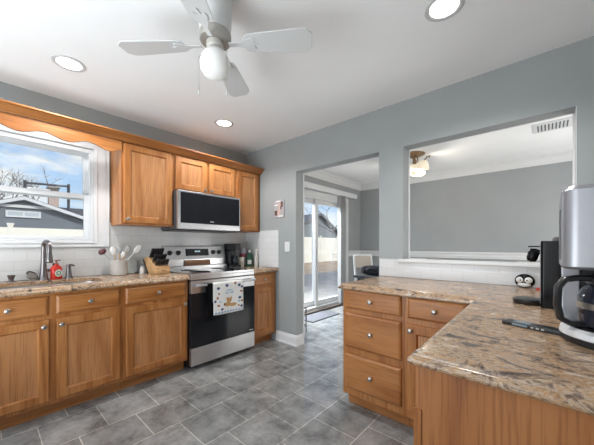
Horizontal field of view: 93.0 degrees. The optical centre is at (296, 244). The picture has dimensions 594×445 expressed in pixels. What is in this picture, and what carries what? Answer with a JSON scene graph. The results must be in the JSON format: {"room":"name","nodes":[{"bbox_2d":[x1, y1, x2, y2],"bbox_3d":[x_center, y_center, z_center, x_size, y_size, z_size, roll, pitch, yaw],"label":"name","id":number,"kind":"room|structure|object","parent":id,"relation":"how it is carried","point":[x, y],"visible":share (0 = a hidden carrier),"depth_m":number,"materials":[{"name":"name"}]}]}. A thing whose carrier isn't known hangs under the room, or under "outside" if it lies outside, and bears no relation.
{"room":"kitchen","nodes":[
{"label":"kitchen","id":0,"kind":"room"},
{"bbox_2d":[0,81,244,281],"bbox_3d":[-2.435,-0.138,2.107,0.150,2.640,5.000,0,0,42],"label":"wall","id":1,"kind":"structure","parent":0,"point":[8,92],"depth_m":2.69,"materials":[{"name":"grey paint"}]},
{"bbox_2d":[0,124,108,247],"bbox_3d":[-2.174,-0.494,2.370,0.150,1.032,0.997,0,0,42],"label":"window","id":2,"kind":"structure","parent":1,"relation":"in","point":[95,162],"depth_m":2.57,"materials":[{"name":"white paint"}]},
{"bbox_2d":[0,222,244,281],"bbox_3d":[-1.598,0.031,2.927,0.008,0.498,2.660,0,0,42],"label":"backsplash","id":3,"kind":"structure","parent":1,"relation":"attached to","point":[87,261],"depth_m":2.68,"materials":[{"name":"white tile"}]},
{"bbox_2d":[111,141,172,227],"bbox_3d":[-1.506,-0.562,2.767,0.358,0.752,0.462,0,0,42],"label":"upper cabinet","id":4,"kind":"object","parent":1,"relation":"attached to","point":[141,177],"visible":0.98,"depth_m":2.65,"materials":[{"name":"brown wood"}]},
{"bbox_2d":[0,112,121,150],"bbox_3d":[-1.900,-0.864,2.112,0.019,0.108,1.039,0,0,42],"label":"valance","id":5,"kind":"object","parent":4,"relation":"attached to","point":[18,123],"visible":1,"depth_m":2.17,"materials":[{"name":"brown wood"}]},
{"bbox_2d":[0,99,264,174],"bbox_3d":[-1.336,-0.953,2.693,0.088,0.059,2.656,0,0,42],"label":"crown molding","id":6,"kind":"structure","parent":4,"relation":"attached to","point":[9,107],"depth_m":2.41,"materials":[{"name":"brown wood"}]},
{"bbox_2d":[173,154,235,197],"bbox_3d":[-1.098,-0.747,3.225,0.358,0.383,0.763,0,0,42],"label":"upper cabinet","id":7,"kind":"object","parent":1,"relation":"attached to","point":[189,174],"visible":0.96,"depth_m":3.08,"materials":[{"name":"brown wood"}]},
{"bbox_2d":[161,189,239,232],"bbox_3d":[-1.081,-0.352,3.209,0.403,0.408,0.758,0,0,42],"label":"microwave","id":8,"kind":"object","parent":7,"relation":"attached to","point":[196,212],"visible":0.98,"depth_m":3.02,"materials":[{"name":"grey glass"}]},
{"bbox_2d":[236,169,259,232],"bbox_3d":[-0.728,-0.554,3.663,0.329,0.768,0.381,0,0,42],"label":"upper cabinet","id":9,"kind":"object","parent":1,"relation":"attached to","point":[247,183],"visible":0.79,"depth_m":3.56,"materials":[{"name":"brown wood"}]},
{"bbox_2d":[0,305,413,444],"bbox_3d":[0.420,1.212,1.742,4.900,0.060,8.250,0,0,42],"label":"floor","id":10,"kind":"structure","parent":0,"point":[271,391],"depth_m":2.01,"materials":[{"name":"grey tile"}]},
{"bbox_2d":[0,286,121,429],"bbox_3d":[-1.883,0.753,2.110,0.646,0.858,0.858,0,0,42],"label":"base cabinet","id":11,"kind":"object","parent":10,"relation":"on","point":[61,350],"visible":0.99,"depth_m":1.94,"materials":[{"name":"brown wood"}]},
{"bbox_2d":[0,272,189,297],"bbox_3d":[-1.708,0.303,2.307,0.650,0.042,1.415,0,0,42],"label":"countertop","id":12,"kind":"structure","parent":11,"relation":"on","point":[103,281],"depth_m":2.19,"materials":[{"name":"beige stone"}]},
{"bbox_2d":[6,275,15,282],"bbox_3d":[-2.174,0.256,2.144,0.056,0.052,0.056,0,0,42],"label":"drain stopper","id":13,"kind":"object","parent":12,"relation":"on","point":[10,277],"visible":1,"depth_m":2.13,"materials":[{"name":"silver metal"}]},
{"bbox_2d":[26,271,38,279],"bbox_3d":[-2.092,0.241,2.229,0.077,0.071,0.080,0,0,42],"label":"strainer","id":14,"kind":"object","parent":12,"relation":"on","point":[31,275],"visible":1,"depth_m":2.22,"materials":[{"name":"silver metal"}]},
{"bbox_2d":[38,240,53,279],"bbox_3d":[-1.998,0.119,2.269,0.155,0.326,0.100,0,0,27],"label":"kitchen faucet","id":15,"kind":"object","parent":12,"relation":"on","point":[46,257],"visible":0.99,"depth_m":2.25,"materials":[{"name":"silver metal"}]},
{"bbox_2d":[0,281,96,288],"bbox_3d":[-1.861,0.405,2.098,0.394,0.186,0.694,0,0,42],"label":"sink","id":16,"kind":"object","parent":12,"relation":"in","point":[81,281],"visible":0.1,"depth_m":2.23,"materials":[{"name":"silver metal"}]},
{"bbox_2d":[50,260,61,279],"bbox_3d":[-1.990,0.202,2.337,0.058,0.160,0.078,0,0,13],"label":"soap bottle","id":17,"kind":"object","parent":12,"relation":"on","point":[56,270],"visible":1,"depth_m":2.32,"materials":[{"name":"red plastic"}]},
{"bbox_2d":[64,264,74,278],"bbox_3d":[-1.923,0.220,2.384,0.091,0.124,0.060,0,0,42],"label":"soap dispenser","id":18,"kind":"object","parent":12,"relation":"on","point":[68,275],"visible":1,"depth_m":2.38,"materials":[{"name":"silver metal"}]},
{"bbox_2d":[110,259,126,275],"bbox_3d":[-1.672,0.210,2.648,0.140,0.143,0.140,0,0,42],"label":"utensil crock","id":19,"kind":"object","parent":12,"relation":"on","point":[117,267],"visible":0.95,"depth_m":2.59,"materials":[{"name":"grey ceramic"}]},
{"bbox_2d":[98,248,110,259],"bbox_3d":[-1.729,0.148,2.616,0.068,0.234,0.192,0,0,42],"label":"ladle","id":20,"kind":"object","parent":19,"relation":"in","point":[101,251],"visible":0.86,"depth_m":2.55,"materials":[{"name":"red plastic"}]},
{"bbox_2d":[110,246,116,259],"bbox_3d":[-1.681,0.138,2.608,0.021,0.251,0.085,0,0,35],"label":"serving spoon","id":21,"kind":"object","parent":19,"relation":"in","point":[113,251],"visible":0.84,"depth_m":2.59,"materials":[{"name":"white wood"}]},
{"bbox_2d":[116,246,121,259],"bbox_3d":[-1.666,0.135,2.642,0.045,0.255,0.025,0,0,-28],"label":"serving spoon","id":22,"kind":"object","parent":19,"relation":"in","point":[118,249],"visible":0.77,"depth_m":2.64,"materials":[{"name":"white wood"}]},
{"bbox_2d":[124,246,130,258],"bbox_3d":[-1.635,0.135,2.663,0.113,0.258,0.032,0,0,-13],"label":"spatula","id":23,"kind":"object","parent":19,"relation":"in","point":[127,248],"visible":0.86,"depth_m":2.67,"materials":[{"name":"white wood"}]},
{"bbox_2d":[127,245,140,260],"bbox_3d":[-1.607,0.133,2.689,0.218,0.264,0.016,0,0,-38],"label":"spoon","id":24,"kind":"object","parent":19,"relation":"in","point":[137,248],"visible":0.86,"depth_m":2.73,"materials":[{"name":"white plastic"}]},
{"bbox_2d":[125,258,137,273],"bbox_3d":[-1.664,0.205,2.793,0.043,0.152,0.150,0,0,42],"label":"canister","id":25,"kind":"object","parent":12,"relation":"on","point":[132,267],"visible":0.54,"depth_m":2.81,"materials":[{"name":"grey ceramic"}]},
{"bbox_2d":[139,266,144,273],"bbox_3d":[-1.525,0.245,2.776,0.048,0.073,0.048,0,0,42],"label":"salt shaker","id":26,"kind":"object","parent":12,"relation":"on","point":[142,270],"visible":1,"depth_m":2.76,"materials":[{"name":"white ceramic"}]},
{"bbox_2d":[143,256,169,274],"bbox_3d":[-1.397,0.197,2.804,0.254,0.170,0.143,0,0,35],"label":"knife block","id":27,"kind":"object","parent":12,"relation":"on","point":[150,267],"visible":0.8,"depth_m":2.74,"materials":[{"name":"brown wood"}]},
{"bbox_2d":[119,280,186,389],"bbox_3d":[-1.416,0.753,2.634,0.646,0.858,0.542,0,0,42],"label":"base cabinet","id":28,"kind":"object","parent":10,"relation":"on","point":[154,315],"visible":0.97,"depth_m":2.42,"materials":[{"name":"brown wood"}]},
{"bbox_2d":[161,246,255,367],"bbox_3d":[-0.952,0.596,3.100,0.705,1.172,0.760,0,0,42],"label":"stove","id":29,"kind":"object","parent":10,"relation":"on","point":[216,336],"visible":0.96,"depth_m":2.92,"materials":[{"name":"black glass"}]},
{"bbox_2d":[185,259,210,265],"bbox_3d":[-1.144,0.203,3.260,0.027,0.062,0.310,0,0,42],"label":"wooden plank","id":30,"kind":"object","parent":29,"relation":"on","point":[206,261],"visible":1,"depth_m":3.24,"materials":[{"name":"brown wood"}]},
{"bbox_2d":[206,283,212,316],"bbox_3d":[-0.842,0.527,2.710,0.036,0.322,0.056,0,0,42],"label":"cloth","id":31,"kind":"object","parent":29,"relation":"hanging from","point":[209,289],"visible":0.98,"depth_m":2.71,"materials":[{"name":"black fabric"}]},
{"bbox_2d":[173,267,245,273],"bbox_3d":[-0.935,0.285,3.086,0.507,0.024,0.736,0,0,42],"label":"cooktop","id":32,"kind":"object","parent":29,"relation":"in","point":[182,270],"depth_m":3.02,"materials":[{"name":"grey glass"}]},
{"bbox_2d":[213,279,243,315],"bbox_3d":[-0.698,0.527,2.870,0.043,0.322,0.360,0,0,42],"label":"dish towel","id":33,"kind":"object","parent":29,"relation":"hanging from","point":[227,295],"visible":0.98,"depth_m":2.85,"materials":[{"name":"white fabric"}]},
{"bbox_2d":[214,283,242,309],"bbox_3d":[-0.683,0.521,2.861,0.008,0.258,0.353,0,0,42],"label":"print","id":34,"kind":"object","parent":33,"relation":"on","point":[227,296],"depth_m":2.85,"materials":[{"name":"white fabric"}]},
{"bbox_2d":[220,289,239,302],"bbox_3d":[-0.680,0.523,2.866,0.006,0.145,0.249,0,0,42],"label":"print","id":35,"kind":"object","parent":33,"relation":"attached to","point":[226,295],"depth_m":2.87,"materials":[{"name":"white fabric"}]},
{"bbox_2d":[217,281,242,306],"bbox_3d":[-0.677,0.507,2.868,0.006,0.260,0.317,0,0,42],"label":"print","id":36,"kind":"object","parent":33,"relation":"on","point":[229,293],"depth_m":2.87,"materials":[{"name":"white fabric"}]},
{"bbox_2d":[224,296,236,305],"bbox_3d":[-0.676,0.574,2.870,0.006,0.100,0.160,0,0,42],"label":"print","id":37,"kind":"object","parent":33,"relation":"attached to","point":[228,300],"depth_m":2.87,"materials":[{"name":"brown fabric"}]},
{"bbox_2d":[252,272,274,343],"bbox_3d":[-0.599,0.753,3.552,0.646,0.858,0.369,0,0,42],"label":"base cabinet","id":38,"kind":"object","parent":10,"relation":"on","point":[264,284],"visible":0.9,"depth_m":3.37,"materials":[{"name":"brown wood"}]},
{"bbox_2d":[241,266,277,273],"bbox_3d":[-0.597,0.303,3.554,0.650,0.042,0.374,0,0,42],"label":"countertop","id":39,"kind":"structure","parent":38,"relation":"on","point":[259,269],"depth_m":3.38,"materials":[{"name":"beige stone"}]},
{"bbox_2d":[224,244,240,267],"bbox_3d":[-0.818,0.132,3.570,0.250,0.300,0.090,0,0,42],"label":"coffee maker","id":40,"kind":"object","parent":39,"relation":"on","point":[232,260],"visible":0.9,"depth_m":3.52,"materials":[{"name":"black plastic"}]},
{"bbox_2d":[239,257,243,266],"bbox_3d":[-0.718,0.219,3.637,0.072,0.126,0.072,0,0,42],"label":"canister","id":41,"kind":"object","parent":39,"relation":"on","point":[241,259],"visible":0.8,"depth_m":3.61,"materials":[{"name":"beige ceramic"}]},
{"bbox_2d":[240,248,245,265],"bbox_3d":[-0.724,0.165,3.803,0.077,0.235,0.077,0,0,42],"label":"bottle","id":42,"kind":"object","parent":39,"relation":"on","point":[243,250],"visible":0.77,"depth_m":3.77,"materials":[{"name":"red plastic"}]},
{"bbox_2d":[246,250,251,265],"bbox_3d":[-0.631,0.172,3.734,0.078,0.220,0.049,0,0,-14],"label":"oil bottle","id":43,"kind":"object","parent":39,"relation":"on","point":[249,256],"visible":0.95,"depth_m":3.71,"materials":[{"name":"green glass"}]},
{"bbox_2d":[255,249,257,266],"bbox_3d":[-0.534,0.169,3.701,0.044,0.227,0.044,0,0,42],"label":"slim bottle","id":44,"kind":"object","parent":39,"relation":"on","point":[256,255],"visible":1,"depth_m":3.69,"materials":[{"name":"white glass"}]},
{"bbox_2d":[304,308,306,329],"bbox_3d":[-0.022,1.027,3.922,0.236,0.310,0.216,0,0,42],"label":"wire stand","id":45,"kind":"object","parent":10,"relation":"on","point":[305,315],"visible":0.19,"depth_m":3.92,"materials":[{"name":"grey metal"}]},
{"bbox_2d":[304,310,339,322],"bbox_3d":[0.340,1.177,4.691,0.400,0.010,0.750,0,0,42],"label":"door mat","id":46,"kind":"object","parent":10,"relation":"on","point":[321,315],"visible":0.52,"depth_m":4.69,"materials":[{"name":"grey fabric"}]},
{"bbox_2d":[353,254,372,280],"bbox_3d":[1.242,0.673,4.656,0.420,1.019,0.510,0,0,-28],"label":"dining chair","id":47,"kind":"object","parent":10,"relation":"on","point":[365,259],"visible":0.4,"depth_m":4.83,"materials":[{"name":"beige fabric"}]},
{"bbox_2d":[354,274,378,279],"bbox_3d":[1.698,0.804,3.810,1.600,0.755,0.900,0,0,42],"label":"dining table","id":48,"kind":"object","parent":10,"relation":"on","point":[359,276],"visible":0.13,"depth_m":3.95,"materials":[{"name":"grey stone"}]},
{"bbox_2d":[361,265,378,274],"bbox_3d":[1.133,0.360,4.045,0.442,0.132,0.273,0,0,42],"label":"fluffy cushion","id":49,"kind":"object","parent":48,"relation":"on","point":[371,269],"visible":0.58,"depth_m":3.98,"materials":[{"name":"black fabric"}]},
{"bbox_2d":[343,289,408,425],"bbox_3d":[0.695,0.753,2.139,0.453,0.858,0.646,0,0,42],"label":"base cabinet","id":50,"kind":"object","parent":10,"relation":"on","point":[373,323],"visible":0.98,"depth_m":1.90,"materials":[{"name":"brown wood"}]},
{"bbox_2d":[405,297,467,427],"bbox_3d":[1.012,0.753,1.857,0.392,0.858,0.646,0,0,42],"label":"base cabinet","id":51,"kind":"object","parent":10,"relation":"on","point":[424,318],"visible":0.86,"depth_m":1.72,"materials":[{"name":"brown wood"}]},
{"bbox_2d":[414,366,593,444],"bbox_3d":[0.884,0.753,0.934,0.688,0.858,0.989,0,0,42],"label":"base cabinet","id":52,"kind":"object","parent":10,"relation":"on","point":[449,410],"visible":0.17,"depth_m":0.67,"materials":[{"name":"brown wood"}]},
{"bbox_2d":[338,276,593,415],"bbox_3d":[0.777,0.303,1.452,1.550,0.042,1.683,0,0,42],"label":"countertop","id":53,"kind":"structure","parent":52,"relation":"on","point":[475,345],"depth_m":0.78,"materials":[{"name":"beige stone"}]},
{"bbox_2d":[515,274,534,287],"bbox_3d":[1.493,0.236,1.850,0.070,0.092,0.108,0,0,-41],"label":"figurine","id":54,"kind":"object","parent":53,"relation":"on","point":[522,280],"visible":1,"depth_m":1.83,"materials":[{"name":"black ceramic"}]},
{"bbox_2d":[502,318,559,335],"bbox_3d":[0.799,0.275,0.952,0.053,0.014,0.170,0,0,-29],"label":"electronic device","id":55,"kind":"object","parent":53,"relation":"on","point":[537,327],"visible":0.8,"depth_m":0.94,"materials":[{"name":"black plastic"}]},
{"bbox_2d":[513,237,560,309],"bbox_3d":[1.176,0.122,1.288,0.307,0.320,0.157,0,0,42],"label":"machine","id":56,"kind":"object","parent":53,"relation":"on","point":[550,268],"visible":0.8,"depth_m":1.25,"materials":[{"name":"black plastic"}]},
{"bbox_2d":[513,296,540,305],"bbox_3d":[1.118,0.269,1.361,0.124,0.026,0.124,0,0,42],"label":"drip tray","id":57,"kind":"object","parent":56,"relation":"on","point":[524,300],"depth_m":1.33,"materials":[{"name":"black plastic"}]},
{"bbox_2d":[559,184,593,349],"bbox_3d":[0.915,0.059,0.793,0.262,0.447,0.264,0,0,42],"label":"drip coffee maker","id":58,"kind":"object","parent":53,"relation":"on","point":[576,203],"visible":0.7,"depth_m":0.78,"materials":[{"name":"silver metal"}]},
{"bbox_2d":[553,274,593,328],"bbox_3d":[0.893,0.161,0.781,0.229,0.152,0.193,0,0,-16],"label":"glass carafe","id":59,"kind":"object","parent":58,"relation":"on","point":[584,302],"visible":1,"depth_m":0.81,"materials":[{"name":"black"}]},
{"bbox_2d":[0,0,593,154],"bbox_3d":[-1.053,-1.383,0.877,3.850,0.250,5.000,0,0,42],"label":"ceiling","id":60,"kind":"structure","parent":0,"point":[365,56],"depth_m":1.88,"materials":[{"name":"white paint"}]},
{"bbox_2d":[51,54,85,71],"bbox_3d":[-1.579,-1.254,1.954,0.190,0.008,0.190,0,0,42],"label":"recessed light","id":61,"kind":"object","parent":60,"relation":"in","point":[69,63],"visible":1,"depth_m":1.95,"materials":[{"name":"white plastic"}]},
{"bbox_2d":[118,0,311,96],"bbox_3d":[-0.410,-0.992,1.416,0.741,0.532,0.741,0,0,-41],"label":"ceiling fan","id":62,"kind":"object","parent":60,"relation":"hanging from","point":[214,17],"visible":1,"depth_m":1.38,"materials":[{"name":"white plastic"}]},
{"bbox_2d":[214,119,232,126],"bbox_3d":[-0.752,-1.254,2.908,0.190,0.008,0.190,0,0,42],"label":"recessed light","id":63,"kind":"object","parent":60,"relation":"in","point":[220,122],"visible":1,"depth_m":2.90,"materials":[{"name":"white"}]},
{"bbox_2d":[424,0,464,21],"bbox_3d":[0.777,-1.254,1.490,0.190,0.008,0.190,0,0,42],"label":"recessed light","id":64,"kind":"object","parent":60,"relation":"in","point":[436,10],"visible":1,"depth_m":1.50,"materials":[{"name":"white plastic"}]},
{"bbox_2d":[304,271,337,301],"bbox_3d":[4.651,1.407,13.873,4.890,0.150,38.000,0,0,42],"label":"patio","id":65,"kind":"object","parent":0,"point":[327,281],"depth_m":9.27,"materials":[{"name":"grey concrete"}]},
{"bbox_2d":[304,261,337,274],"bbox_3d":[-8.390,1.409,44.223,54.950,0.145,130.000,0,0,42],"label":"lawn","id":66,"kind":"structure","parent":0,"point":[327,266],"depth_m":16.76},
{"bbox_2d":[0,165,37,198],"bbox_3d":[-29.658,-3.503,28.946,5.528,9.685,5.109,0,0,42],"label":"bare tree","id":67,"kind":"object","parent":66,"relation":"on","point":[13,177],"visible":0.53,"depth_m":29.55,"materials":[{"name":"grey plant"}]},
{"bbox_2d":[0,164,62,199],"bbox_3d":[-22.992,-2.739,23.543,3.491,8.164,5.581,0,0,42],"label":"bare tree","id":68,"kind":"object","parent":66,"relation":"on","point":[19,183],"visible":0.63,"depth_m":23.84,"materials":[{"name":"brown plant"}]},
{"bbox_2d":[0,196,82,229],"bbox_3d":[-15.410,-0.520,15.610,6.110,3.715,9.800,0,0,42],"label":"garage","id":69,"kind":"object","parent":66,"relation":"on","point":[23,211],"visible":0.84,"depth_m":14.05,"materials":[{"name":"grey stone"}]},
{"bbox_2d":[46,186,59,207],"bbox_3d":[-17.242,-1.466,19.952,0.760,5.605,0.650,0,0,42],"label":"brick chimney","id":70,"kind":"object","parent":69,"relation":"on","point":[52,201],"visible":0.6,"depth_m":19.73,"materials":[{"name":"brick"}]},
{"bbox_2d":[23,180,69,210],"bbox_3d":[-17.007,-1.488,19.238,0.170,5.651,2.405,0,0,42],"label":"frame","id":71,"kind":"object","parent":66,"relation":"on","point":[25,182],"visible":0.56,"depth_m":19.40,"materials":[{"name":"grey metal"}]},
{"bbox_2d":[59,207,82,215],"bbox_3d":[-15.965,-0.890,27.403,7.000,4.455,13.200,0,0,42],"label":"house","id":72,"kind":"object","parent":66,"relation":"on","point":[74,210],"visible":0.02,"depth_m":23.58,"materials":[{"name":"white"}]},
{"bbox_2d":[0,223,337,262],"bbox_3d":[0.191,0.309,19.985,0.170,2.055,33.770,0,0,42],"label":"privacy fence","id":73,"kind":"object","parent":66,"relation":"on","point":[325,245],"visible":0.06,"depth_m":20.33,"materials":[{"name":"beige plastic"}]},
{"bbox_2d":[304,213,337,237],"bbox_3d":[-0.343,-1.181,35.855,8.700,5.035,9.400,0,0,42],"label":"gabled house","id":74,"kind":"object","parent":66,"relation":"on","point":[322,220],"visible":0.14,"depth_m":33.49,"materials":[{"name":"grey"}]},
{"bbox_2d":[304,206,337,237],"bbox_3d":[3.757,-1.874,29.088,7.418,6.433,4.097,0,0,6],"label":"bare tree","id":75,"kind":"object","parent":66,"relation":"on","point":[331,231],"visible":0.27,"depth_m":29.05,"materials":[{"name":"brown plant"}]},
{"bbox_2d":[304,175,359,281],"bbox_3d":[0.378,-0.118,5.206,0.170,2.600,3.130,0,0,42],"label":"wall","id":76,"kind":"structure","parent":0,"point":[353,204],"depth_m":5.95,"materials":[{"name":"grey paint"}]},
{"bbox_2d":[304,303,342,314],"bbox_3d":[0.433,1.165,5.077,0.095,0.035,1.850,0,0,42],"label":"trim","id":77,"kind":"structure","parent":76,"relation":"attached to","point":[337,304],"depth_m":5.10,"materials":[{"name":"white metal"}]},
{"bbox_2d":[304,188,347,311],"bbox_3d":[0.345,0.114,5.154,0.181,2.142,1.960,0,0,42],"label":"door","id":78,"kind":"structure","parent":76,"relation":"in","point":[312,197],"depth_m":5.15,"materials":[{"name":"white plastic"}]},
{"bbox_2d":[304,181,356,302],"bbox_3d":[0.413,0.040,5.027,0.088,2.185,2.450,0,0,42],"label":"vertical blind","id":79,"kind":"object","parent":76,"relation":"attached to","point":[342,195],"visible":0.79,"depth_m":5.48,"materials":[{"name":"white plastic"}]},
{"bbox_2d":[304,170,361,190],"bbox_3d":[0.431,-1.256,5.071,0.090,0.125,3.000,0,0,42],"label":"trim","id":80,"kind":"structure","parent":76,"relation":"attached to","point":[318,174],"depth_m":5.39,"materials":[{"name":"white paint"}]},
{"bbox_2d":[348,250,360,255],"bbox_3d":[1.237,0.176,6.021,0.030,0.112,0.510,0,0,42],"label":"trim","id":81,"kind":"structure","parent":76,"relation":"attached to","point":[350,253],"depth_m":5.98,"materials":[{"name":"white paint"}]},
{"bbox_2d":[245,36,593,338],"bbox_3d":[1.041,-0.118,2.440,4.900,2.600,0.120,0,0,42],"label":"wall","id":82,"kind":"structure","parent":0,"point":[550,84],"depth_m":2.49,"materials":[{"name":"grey paint"}]},
{"bbox_2d":[245,230,278,267],"bbox_3d":[-0.470,0.048,3.698,0.652,0.465,0.008,0,0,42],"label":"backsplash","id":83,"kind":"structure","parent":82,"relation":"attached to","point":[266,243],"depth_m":3.65,"materials":[{"name":"white tile"}]},
{"bbox_2d":[274,200,284,217],"bbox_3d":[-0.218,-0.445,3.470,0.170,0.210,0.013,0,0,42],"label":"wall picture","id":84,"kind":"object","parent":82,"relation":"attached to","point":[279,206],"visible":1,"depth_m":3.46,"materials":[{"name":"grey"}]},
{"bbox_2d":[277,203,280,214],"bbox_3d":[-0.223,-0.443,3.467,0.058,0.145,0.001,0,0,42],"label":"print","id":85,"kind":"object","parent":84,"relation":"attached to","point":[278,204],"depth_m":3.46,"materials":[{"name":"pink"}]},
{"bbox_2d":[285,242,289,251],"bbox_3d":[-0.118,0.022,3.384,0.080,0.120,0.009,0,0,42],"label":"light switch","id":86,"kind":"object","parent":82,"relation":"attached to","point":[287,244],"visible":1,"depth_m":3.37,"materials":[{"name":"white paint"}]},
{"bbox_2d":[275,330,303,346],"bbox_3d":[-0.091,1.119,3.433,0.348,0.125,0.144,0,0,42],"label":"baseboard","id":87,"kind":"structure","parent":82,"relation":"attached to","point":[290,339],"depth_m":3.36,"materials":[{"name":"white paint"}]},
{"bbox_2d":[303,157,375,334],"bbox_3d":[0.459,0.131,3.048,1.151,2.102,0.014,0,0,42],"label":"trim","id":88,"kind":"structure","parent":82,"relation":"attached to","point":[374,157],"depth_m":3.38,"materials":[{"name":"white paint"}]},
{"bbox_2d":[379,258,539,287],"bbox_3d":[1.346,0.202,2.080,1.564,0.156,0.010,0,0,42],"label":"backsplash","id":89,"kind":"structure","parent":82,"relation":"attached to","point":[501,275],"depth_m":2.17,"materials":[{"name":"white tile"}]},
{"bbox_2d":[398,258,539,267],"bbox_3d":[1.383,0.136,2.166,1.145,0.027,0.235,0,0,42],"label":"trim","id":90,"kind":"structure","parent":82,"relation":"attached to","point":[411,260],"depth_m":2.08,"materials":[{"name":"white paint"}]},
{"bbox_2d":[439,259,516,261],"bbox_3d":[1.347,0.119,2.228,0.620,0.004,0.004,0,0,43],"label":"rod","id":91,"kind":"object","parent":90,"relation":"on","point":[439,259],"visible":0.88,"depth_m":2.18,"materials":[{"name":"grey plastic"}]},
{"bbox_2d":[408,113,574,258],"bbox_3d":[1.413,-0.399,2.199,1.198,1.042,0.014,0,0,42],"label":"trim","id":92,"kind":"structure","parent":82,"relation":"attached to","point":[572,113],"depth_m":2.39,"materials":[{"name":"white paint"}]},
{"bbox_2d":[575,106,576,184],"bbox_3d":[1.770,-0.369,1.791,0.004,0.982,0.121,0,0,42],"label":"trim","id":93,"kind":"structure","parent":82,"relation":"attached to","point":[576,106],"depth_m":1.75,"materials":[{"name":"white paint"}]},
{"bbox_2d":[321,114,572,183],"bbox_3d":[2.122,-1.418,3.654,4.900,0.200,3.130,0,0,42],"label":"ceiling","id":94,"kind":"structure","parent":0,"point":[519,142],"depth_m":3.93,"materials":[{"name":"white paint"}]},
{"bbox_2d":[410,151,429,176],"bbox_3d":[1.740,-1.163,4.143,0.544,0.310,0.491,0,0,42],"label":"ceiling lamp","id":95,"kind":"object","parent":94,"relation":"attached to","point":[416,170],"visible":0.72,"depth_m":4.00,"materials":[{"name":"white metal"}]},
{"bbox_2d":[532,116,572,133],"bbox_3d":[2.809,-1.311,3.102,0.340,0.014,0.310,0,0,42],"label":"ceiling vent","id":96,"kind":"object","parent":94,"relation":"in","point":[564,122],"visible":0.96,"depth_m":3.08,"materials":[{"name":"white plastic"}]},
{"bbox_2d":[360,161,572,278],"bbox_3d":[3.200,-0.118,4.715,4.700,2.600,0.150,0,0,42],"label":"wall","id":97,"kind":"structure","parent":0,"point":[513,210],"depth_m":4.71,"materials":[{"name":"grey paint"}]},
{"bbox_2d":[360,250,539,260],"bbox_3d":[3.084,0.176,4.698,4.550,0.112,0.030,0,0,42],"label":"trim","id":98,"kind":"structure","parent":97,"relation":"attached to","point":[469,255],"depth_m":4.83,"materials":[{"name":"white paint"}]},
{"bbox_2d":[360,150,572,190],"bbox_3d":[3.064,-1.256,4.675,4.550,0.125,0.090,0,0,42],"label":"trim","id":99,"kind":"structure","parent":97,"relation":"attached to","point":[565,156],"depth_m":4.58,"materials":[{"name":"white paint"}]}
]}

